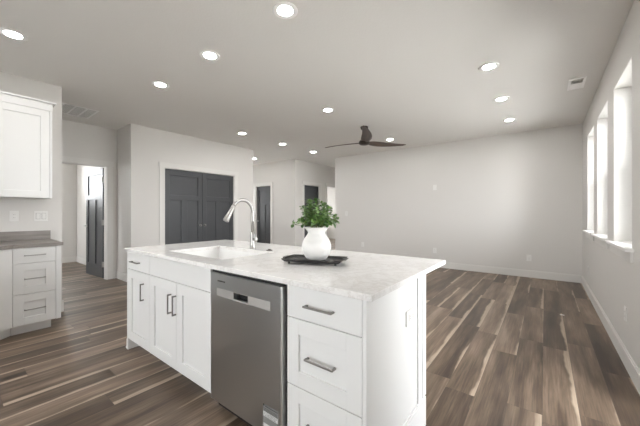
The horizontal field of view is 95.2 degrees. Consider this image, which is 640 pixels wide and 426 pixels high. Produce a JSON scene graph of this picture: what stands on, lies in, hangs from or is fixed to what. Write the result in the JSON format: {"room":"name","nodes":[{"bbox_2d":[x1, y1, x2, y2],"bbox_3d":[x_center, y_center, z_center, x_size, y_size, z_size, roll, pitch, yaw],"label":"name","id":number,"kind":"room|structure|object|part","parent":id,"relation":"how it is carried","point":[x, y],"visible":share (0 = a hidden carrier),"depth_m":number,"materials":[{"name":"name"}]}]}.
{"room":"kitchen","nodes":[
{"label":"kitchen","id":0,"kind":"room"},
{"bbox_2d":[0,71,61,300],"bbox_3d":[-4.287,-0.169,2.235,0.120,2.757,3.507,0,0,38],"label":"wall","id":1,"kind":"structure","parent":0,"point":[11,83],"depth_m":3.43,"materials":[{"name":"grey paint"}]},
{"bbox_2d":[9,211,18,220],"bbox_3d":[-3.416,0.034,3.260,0.009,0.118,0.075,0,0,38],"label":"wall outlet","id":2,"kind":"object","parent":1,"relation":"attached to","point":[13,215],"visible":1,"depth_m":3.26,"materials":[{"name":"white plastic"}]},
{"bbox_2d":[0,230,50,240],"bbox_3d":[-3.654,0.257,2.942,0.020,0.102,1.400,0,0,38],"label":"backsplash","id":3,"kind":"structure","parent":1,"relation":"attached to","point":[43,234],"depth_m":3.31,"materials":[{"name":"grey laminate"}]},
{"bbox_2d":[0,91,56,198],"bbox_3d":[-3.387,-0.699,3.009,0.359,1.068,0.952,0,0,38],"label":"upper cabinet","id":4,"kind":"object","parent":1,"relation":"attached to","point":[25,122],"visible":1,"depth_m":3.10,"materials":[{"name":"white wood"}]},
{"bbox_3d":[-3.387,-1.184,3.009,0.359,0.098,0.952,0,0,38],"label":"crown","id":5,"kind":"part","parent":4,"relation":"part of","materials":[{"name":"white wood"}]},
{"bbox_2d":[34,211,47,220],"bbox_3d":[-3.281,0.036,3.434,0.010,0.118,0.118,0,0,38],"label":"light switch","id":6,"kind":"object","parent":1,"relation":"attached to","point":[38,215],"visible":1,"depth_m":3.43,"materials":[{"name":"white plastic"}]},
{"bbox_2d":[61,300,63,311],"bbox_3d":[-3.239,1.144,3.583,0.135,0.132,0.122,0,0,38],"label":"baseboard","id":7,"kind":"structure","parent":1,"relation":"attached to","point":[62,301],"depth_m":3.58,"materials":[{"name":"white paint"}]},
{"bbox_2d":[62,163,76,257],"bbox_3d":[-4.749,-0.169,9.139,0.120,2.757,13.880,0,0,38],"label":"wall","id":8,"kind":"structure","parent":0,"point":[69,171],"depth_m":7.20,"materials":[{"name":"grey paint"}]},
{"bbox_2d":[62,119,116,278],"bbox_3d":[-5.229,-0.169,3.650,0.120,2.757,4.600,0,0,38],"label":"wall","id":9,"kind":"structure","parent":0,"point":[79,140],"depth_m":5.17,"materials":[{"name":"grey paint"}]},
{"bbox_2d":[62,256,85,264],"bbox_3d":[-6.372,1.144,4.575,2.820,0.132,4.670,0,0,38],"label":"baseboard","id":10,"kind":"structure","parent":9,"relation":"attached to","point":[75,258],"depth_m":7.11,"materials":[{"name":"white paint"}]},
{"bbox_2d":[62,156,113,279],"bbox_3d":[-4.160,0.134,5.018,0.144,2.152,1.012,0,0,38],"label":"trim","id":11,"kind":"structure","parent":9,"relation":"attached to","point":[108,166],"depth_m":5.32,"materials":[{"name":"white paint"}]},
{"bbox_2d":[84,168,103,277],"bbox_3d":[-4.323,0.183,5.570,0.798,2.030,0.099,0,0,34],"label":"door","id":12,"kind":"structure","parent":9,"relation":"in","point":[94,225],"depth_m":5.57,"materials":[{"name":"grey wood"}]},
{"bbox_2d":[77,123,138,273],"bbox_3d":[-4.648,-0.169,6.182,3.590,2.757,0.120,0,0,38],"label":"wall","id":13,"kind":"structure","parent":0,"point":[128,135],"depth_m":5.21,"materials":[{"name":"grey paint"}]},
{"bbox_2d":[114,271,126,281],"bbox_3d":[-3.537,1.144,5.215,0.650,0.132,0.055,0,0,38],"label":"baseboard","id":14,"kind":"structure","parent":13,"relation":"attached to","point":[119,275],"depth_m":5.29,"materials":[{"name":"white paint"}]},
{"bbox_2d":[139,125,252,246],"bbox_3d":[-2.461,-0.169,6.178,0.120,2.757,2.544,0,0,38],"label":"wall","id":15,"kind":"structure","parent":0,"point":[156,146],"depth_m":5.65,"materials":[{"name":"grey paint"}]},
{"bbox_2d":[165,169,201,244],"bbox_3d":[-2.689,0.179,5.798,0.088,2.038,0.762,0,0,38],"label":"door","id":16,"kind":"structure","parent":15,"relation":"in","point":[183,189],"depth_m":5.79,"materials":[{"name":"grey wood"}]},
{"bbox_2d":[159,162,237,244],"bbox_3d":[-2.486,0.132,6.125,0.144,2.157,1.756,0,0,38],"label":"trim","id":17,"kind":"structure","parent":15,"relation":"attached to","point":[162,165],"depth_m":5.71,"materials":[{"name":"white paint"}]},
{"bbox_2d":[202,173,232,240],"bbox_3d":[-2.222,0.179,6.404,0.088,2.038,0.762,0,0,38],"label":"door","id":18,"kind":"structure","parent":15,"relation":"in","point":[217,190],"depth_m":6.37,"materials":[{"name":"grey wood"}]},
{"bbox_2d":[253,159,297,245],"bbox_3d":[-2.114,-0.169,9.489,3.628,2.757,0.120,0,0,38],"label":"wall","id":19,"kind":"structure","parent":0,"point":[283,175],"depth_m":8.61,"materials":[{"name":"grey paint"}]},
{"bbox_2d":[253,182,272,243],"bbox_3d":[-1.752,0.134,9.195,0.890,2.152,0.144,0,0,38],"label":"trim","id":20,"kind":"structure","parent":19,"relation":"attached to","point":[270,184],"depth_m":9.00,"materials":[{"name":"white paint"}]},
{"bbox_2d":[257,186,269,243],"bbox_3d":[-1.767,0.183,9.169,0.668,2.030,0.099,0,0,38],"label":"door","id":21,"kind":"structure","parent":19,"relation":"in","point":[263,193],"depth_m":9.19,"materials":[{"name":"grey wood"}]},
{"bbox_2d":[298,160,334,246],"bbox_3d":[0.836,-0.169,10.444,0.120,2.757,4.994,0,0,38],"label":"wall","id":22,"kind":"structure","parent":0,"point":[307,171],"depth_m":8.92,"materials":[{"name":"grey paint"}]},
{"bbox_2d":[304,185,318,237],"bbox_3d":[-0.275,0.183,8.972,0.052,2.030,0.728,0,0,38],"label":"door","id":23,"kind":"structure","parent":22,"relation":"in","point":[310,192],"depth_m":8.92,"materials":[{"name":"grey wood"}]},
{"bbox_2d":[302,181,321,242],"bbox_3d":[-0.282,0.134,8.972,0.144,2.152,0.950,0,0,38],"label":"trim","id":24,"kind":"structure","parent":22,"relation":"attached to","point":[319,185],"depth_m":8.88,"materials":[{"name":"white paint"}]},
{"bbox_2d":[325,183,334,234],"bbox_3d":[0.444,0.119,9.915,0.144,2.182,1.050,0,0,38],"label":"trim","id":25,"kind":"structure","parent":22,"relation":"attached to","point":[326,184],"depth_m":9.51,"materials":[{"name":"white paint"}]},
{"bbox_2d":[0,0,633,166],"bbox_3d":[-0.797,-1.607,6.093,10.100,0.120,14.120,0,0,38],"label":"ceiling","id":26,"kind":"structure","parent":0,"point":[407,71],"depth_m":3.06,"materials":[{"name":"white paint"}]},
{"bbox_2d":[0,27,28,40],"bbox_3d":[-2.659,-1.544,2.529,0.192,0.006,0.192,0,0,38],"label":"recessed light","id":27,"kind":"object","parent":26,"relation":"in","point":[10,33],"visible":1,"depth_m":2.52,"materials":[{"name":"white plastic"}]},
{"bbox_2d":[62,103,98,118],"bbox_3d":[-3.733,-1.543,4.379,0.560,0.008,0.550,0,0,38],"label":"ceiling vent","id":28,"kind":"object","parent":26,"relation":"in","point":[69,109],"visible":0.66,"depth_m":4.43,"materials":[{"name":"white metal"}]},
{"bbox_2d":[151,81,168,87],"bbox_3d":[-1.923,-1.544,3.521,0.192,0.006,0.192,0,0,38],"label":"recessed light","id":29,"kind":"object","parent":26,"relation":"in","point":[158,84],"visible":1,"depth_m":3.51,"materials":[{"name":"white plastic"}]},
{"bbox_2d":[199,50,219,60],"bbox_3d":[-1.080,-1.544,2.868,0.192,0.006,0.192,0,0,38],"label":"recessed light","id":30,"kind":"object","parent":26,"relation":"in","point":[210,55],"visible":1,"depth_m":2.86,"materials":[{"name":"white plastic"}]},
{"bbox_2d":[273,1,297,18],"bbox_3d":[-0.266,-1.544,2.231,0.192,0.006,0.192,0,0,38],"label":"recessed light","id":31,"kind":"object","parent":26,"relation":"in","point":[284,10],"visible":1,"depth_m":2.23,"materials":[{"name":"white plastic"}]},
{"bbox_2d":[322,108,333,111],"bbox_3d":[0.120,-1.544,4.386,0.192,0.006,0.192,0,0,38],"label":"recessed light","id":32,"kind":"object","parent":26,"relation":"in","point":[323,109],"visible":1,"depth_m":4.37,"materials":[{"name":"white plastic"}]},
{"bbox_2d":[325,125,405,147],"bbox_3d":[0.620,-1.383,5.364,1.379,0.328,1.565,0,0,38],"label":"ceiling fan","id":33,"kind":"object","parent":26,"relation":"hanging from","point":[366,136],"visible":1,"depth_m":5.22,"materials":[{"name":"brown metal"}]},
{"bbox_3d":[0.757,-1.276,4.766,0.186,0.063,0.840,0,0,9],"label":"blade","id":34,"kind":"part","parent":33,"relation":"part of","materials":[{"name":"brown wood"}]},
{"bbox_3d":[1.229,-1.276,5.452,0.840,0.063,0.186,0,0,-21],"label":"blade","id":35,"kind":"part","parent":33,"relation":"part of","materials":[{"name":"brown wood"}]},
{"bbox_2d":[479,62,499,70],"bbox_3d":[1.785,-1.544,3.087,0.192,0.006,0.192,0,0,38],"label":"recessed light","id":36,"kind":"object","parent":26,"relation":"in","point":[489,66],"visible":1,"depth_m":3.08,"materials":[{"name":"white"}]},
{"bbox_2d":[493,96,509,101],"bbox_3d":[2.463,-1.544,3.963,0.192,0.006,0.192,0,0,38],"label":"recessed light","id":37,"kind":"object","parent":26,"relation":"in","point":[503,98],"visible":1,"depth_m":3.96,"materials":[{"name":"white plastic"}]},
{"bbox_2d":[503,118,515,121],"bbox_3d":[3.146,-1.544,4.856,0.192,0.006,0.192,0,0,38],"label":"recessed light","id":38,"kind":"object","parent":26,"relation":"in","point":[509,119],"visible":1,"depth_m":4.87,"materials":[{"name":"white"}]},
{"bbox_2d":[567,76,586,90],"bbox_3d":[3.066,-1.543,3.491,0.156,0.008,0.364,0,0,38],"label":"ceiling vent","id":39,"kind":"object","parent":26,"relation":"in","point":[577,83],"visible":1,"depth_m":3.48,"materials":[{"name":"white metal"}]},
{"bbox_2d":[0,238,639,425],"bbox_3d":[-0.797,1.270,6.093,10.100,0.120,14.120,0,0,38],"label":"floor","id":40,"kind":"structure","parent":0,"point":[501,351],"depth_m":2.30,"materials":[{"name":"brown wood"}]},
{"bbox_2d":[0,249,11,339],"bbox_3d":[-3.430,0.777,2.529,0.875,0.866,1.020,0,0,38],"label":"base cabinet","id":41,"kind":"object","parent":40,"relation":"on","point":[5,255],"visible":0.97,"depth_m":2.77,"materials":[{"name":"white wood"}]},
{"bbox_2d":[0,230,62,249],"bbox_3d":[-3.300,0.274,2.669,0.914,0.136,1.400,0,0,38],"label":"countertop","id":42,"kind":"structure","parent":41,"relation":"on","point":[14,239],"depth_m":3.20,"materials":[{"name":"grey laminate"}]},
{"bbox_2d":[10,245,60,335],"bbox_3d":[-3.099,0.777,3.145,0.648,0.866,0.361,0,0,38],"label":"base cabinet","id":43,"kind":"object","parent":40,"relation":"on","point":[36,271],"visible":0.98,"depth_m":2.96,"materials":[{"name":"white wood"}]},
{"bbox_3d":[-2.886,0.959,2.956,0.020,0.302,0.314,0,0,38],"label":"drawer","id":44,"kind":"part","parent":43,"relation":"part of","materials":[{"name":"white wood"}]},
{"bbox_3d":[-2.886,0.653,2.956,0.020,0.302,0.314,0,0,38],"label":"drawer","id":45,"kind":"part","parent":43,"relation":"part of","materials":[{"name":"white wood"}]},
{"bbox_3d":[-2.886,0.423,2.956,0.020,0.150,0.314,0,0,38],"label":"drawer","id":46,"kind":"part","parent":43,"relation":"part of","materials":[{"name":"white wood"}]},
{"bbox_2d":[126,252,138,348],"bbox_3d":[-1.507,0.773,2.879,0.048,0.873,0.702,0,0,38],"label":"end panel","id":47,"kind":"object","parent":40,"relation":"on","point":[130,344],"visible":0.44,"depth_m":2.59,"materials":[{"name":"white wood"}]},
{"bbox_2d":[128,252,149,351],"bbox_3d":[-1.327,0.774,2.708,0.444,0.872,0.710,0,0,38],"label":"base cabinet","id":48,"kind":"object","parent":40,"relation":"on","point":[138,264],"visible":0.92,"depth_m":2.45,"materials":[{"name":"white wood"}]},
{"bbox_3d":[-1.519,0.416,2.458,0.440,0.144,0.020,0,0,38],"label":"drawer","id":49,"kind":"part","parent":48,"relation":"part of","materials":[{"name":"white wood"}]},
{"bbox_2d":[124,240,445,301],"bbox_3d":[-0.453,0.323,2.257,2.437,0.026,1.038,0,0,38],"label":"countertop","id":50,"kind":"structure","parent":48,"relation":"on","point":[369,277],"depth_m":1.69,"materials":[{"name":"white stone"}]},
{"bbox_2d":[182,249,257,259],"bbox_3d":[-0.804,0.444,2.352,0.775,0.213,0.495,0,0,38],"label":"sink","id":51,"kind":"object","parent":50,"relation":"in","point":[222,254],"visible":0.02,"depth_m":2.66,"materials":[{"name":"white ceramic"}]},
{"bbox_2d":[223,198,257,248],"bbox_3d":[-0.654,0.093,2.425,0.085,0.434,0.315,0,0,38],"label":"faucet","id":52,"kind":"object","parent":50,"relation":"on","point":[253,238],"visible":0.99,"depth_m":2.50,"materials":[{"name":"grey metal"}]},
{"bbox_2d":[281,254,348,265],"bbox_3d":[-0.030,0.293,1.822,0.408,0.034,0.200,0,0,17],"label":"tray","id":53,"kind":"object","parent":50,"relation":"on","point":[334,260],"visible":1,"depth_m":1.79,"materials":[{"name":"black"}]},
{"bbox_2d":[302,226,330,259],"bbox_3d":[-0.022,0.190,1.835,0.181,0.203,0.181,0,0,38],"label":"vase","id":54,"kind":"object","parent":53,"relation":"on","point":[316,245],"visible":0.94,"depth_m":1.77,"materials":[{"name":"white ceramic"}]},
{"bbox_2d":[291,198,339,227],"bbox_3d":[-0.022,0.048,1.832,0.274,0.290,0.271,0,0,16],"label":"bunch","id":55,"kind":"object","parent":54,"relation":"in","point":[314,217],"visible":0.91,"depth_m":1.79,"materials":[{"name":"green plant"}]},
{"bbox_2d":[150,256,212,392],"bbox_3d":[-0.811,0.774,2.310,0.860,0.872,0.710,0,0,38],"label":"base cabinet","id":56,"kind":"object","parent":40,"relation":"on","point":[180,293],"visible":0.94,"depth_m":2.01,"materials":[{"name":"white wood"}]},
{"bbox_3d":[-1.173,0.799,2.192,0.426,0.615,0.020,0,0,38],"label":"door","id":57,"kind":"part","parent":56,"relation":"part of","materials":[{"name":"white wood"}]},
{"bbox_3d":[-1.078,0.650,2.087,0.009,0.140,0.030,0,0,38],"label":"handle","id":58,"kind":"part","parent":56,"relation":"part of","materials":[{"name":"silver metal"}]},
{"bbox_3d":[-1.022,0.650,2.044,0.009,0.140,0.030,0,0,38],"label":"handle","id":59,"kind":"part","parent":56,"relation":"part of","materials":[{"name":"silver metal"}]},
{"bbox_3d":[-0.833,0.799,1.929,0.426,0.615,0.020,0,0,38],"label":"door","id":60,"kind":"part","parent":56,"relation":"part of","materials":[{"name":"white wood"}]},
{"bbox_2d":[211,269,287,425],"bbox_3d":[-0.234,0.775,1.819,0.628,0.870,0.604,0,0,38],"label":"dishwasher","id":61,"kind":"object","parent":40,"relation":"on","point":[249,315],"visible":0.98,"depth_m":1.55,"materials":[{"name":"grey metal"}]},
{"bbox_2d":[287,285,362,425],"bbox_3d":[0.203,0.774,1.529,0.410,0.872,0.710,0,0,38],"label":"base cabinet","id":62,"kind":"object","parent":40,"relation":"on","point":[325,330],"visible":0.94,"depth_m":1.27,"materials":[{"name":"white wood"}]},
{"bbox_3d":[-0.009,0.418,1.263,0.156,0.009,0.030,0,0,38],"label":"handle","id":63,"kind":"part","parent":62,"relation":"part of","materials":[{"name":"silver metal"}]},
{"bbox_3d":[-0.003,0.652,1.258,0.156,0.009,0.030,0,0,38],"label":"handle","id":64,"kind":"part","parent":62,"relation":"part of","materials":[{"name":"silver metal"}]},
{"bbox_3d":[0.010,0.959,1.280,0.406,0.297,0.020,0,0,38],"label":"drawer","id":65,"kind":"part","parent":62,"relation":"part of","materials":[{"name":"white wood"}]},
{"bbox_3d":[0.010,0.416,1.280,0.406,0.146,0.020,0,0,38],"label":"drawer","id":66,"kind":"part","parent":62,"relation":"part of","materials":[{"name":"white wood"}]},
{"bbox_2d":[363,274,425,425],"bbox_3d":[0.386,0.773,1.407,0.031,0.873,0.680,0,0,38],"label":"end panel","id":67,"kind":"object","parent":40,"relation":"on","point":[394,353],"visible":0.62,"depth_m":1.36,"materials":[{"name":"white wood"}]},
{"bbox_2d":[406,306,414,326],"bbox_3d":[0.468,0.530,1.501,0.009,0.078,0.125,0,0,38],"label":"wall outlet","id":68,"kind":"object","parent":67,"relation":"attached to","point":[410,314],"visible":1,"depth_m":1.49,"materials":[{"name":"white plastic"}]},
{"bbox_2d":[409,311,413,320],"bbox_3d":[0.469,0.530,1.499,0.004,0.033,0.068,0,0,38],"label":"receptacle","id":69,"kind":"object","parent":68,"relation":"attached to","point":[411,313],"depth_m":1.50,"materials":[{"name":"grey plastic"}]},
{"bbox_3d":[0.393,1.122,1.401,0.012,0.176,0.680,0,0,38],"label":"rail","id":70,"kind":"part","parent":67,"relation":"part of","materials":[{"name":"white wood"}]},
{"bbox_3d":[0.586,0.685,1.651,0.013,0.697,0.050,0,0,38],"label":"corner post","id":71,"kind":"part","parent":67,"relation":"part of","materials":[{"name":"white wood"}]},
{"bbox_2d":[327,187,334,238],"bbox_3d":[3.476,-0.169,11.638,10.100,2.757,0.120,0,0,38],"label":"wall","id":72,"kind":"structure","parent":0,"point":[330,191],"depth_m":13.82,"materials":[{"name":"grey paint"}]},
{"bbox_2d":[335,123,582,275],"bbox_3d":[2.517,-0.169,6.668,5.178,2.757,0.120,0,0,38],"label":"wall","id":73,"kind":"structure","parent":0,"point":[498,200],"depth_m":6.07,"materials":[{"name":"grey paint"}]},
{"bbox_2d":[439,262,580,282],"bbox_3d":[2.470,1.144,6.619,5.163,0.132,0.015,0,0,38],"label":"baseboard","id":74,"kind":"structure","parent":73,"relation":"attached to","point":[477,268],"depth_m":5.61,"materials":[{"name":"white paint"}]},
{"bbox_2d":[583,0,639,369],"bbox_3d":[1.749,-0.169,1.277,0.187,2.757,9.598,0,0,38],"label":"wall","id":75,"kind":"structure","parent":0,"point":[614,281],"depth_m":2.61,"materials":[{"name":"grey paint"}]},
{"bbox_2d":[583,126,594,240],"bbox_3d":[3.902,-0.402,4.115,0.233,1.536,0.908,0,0,38],"label":"window","id":76,"kind":"structure","parent":75,"relation":"in","point":[590,230],"depth_m":4.42,"materials":[{"name":"white paint"}]},
{"bbox_2d":[591,100,608,248],"bbox_3d":[3.262,-0.402,3.284,0.233,1.536,0.936,0,0,38],"label":"window","id":77,"kind":"structure","parent":75,"relation":"in","point":[601,236],"depth_m":3.60,"materials":[{"name":"white paint"}]},
{"bbox_2d":[581,275,639,394],"bbox_3d":[3.317,1.144,3.477,0.015,0.132,3.958,0,0,38],"label":"baseboard","id":78,"kind":"structure","parent":75,"relation":"attached to","point":[631,367],"depth_m":2.57,"materials":[{"name":"white paint"}]},
{"bbox_2d":[605,57,633,262],"bbox_3d":[2.601,-0.402,2.426,0.233,1.536,0.891,0,0,38],"label":"window","id":79,"kind":"structure","parent":75,"relation":"in","point":[621,246],"depth_m":2.71,"materials":[{"name":"white paint"}]},
{"bbox_2d":[624,305,626,322],"bbox_3d":[2.443,0.808,2.338,0.009,0.118,0.075,0,0,38],"label":"wall outlet","id":80,"kind":"object","parent":75,"relation":"attached to","point":[625,307],"visible":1,"depth_m":2.32,"materials":[{"name":"white plastic"}]}
]}

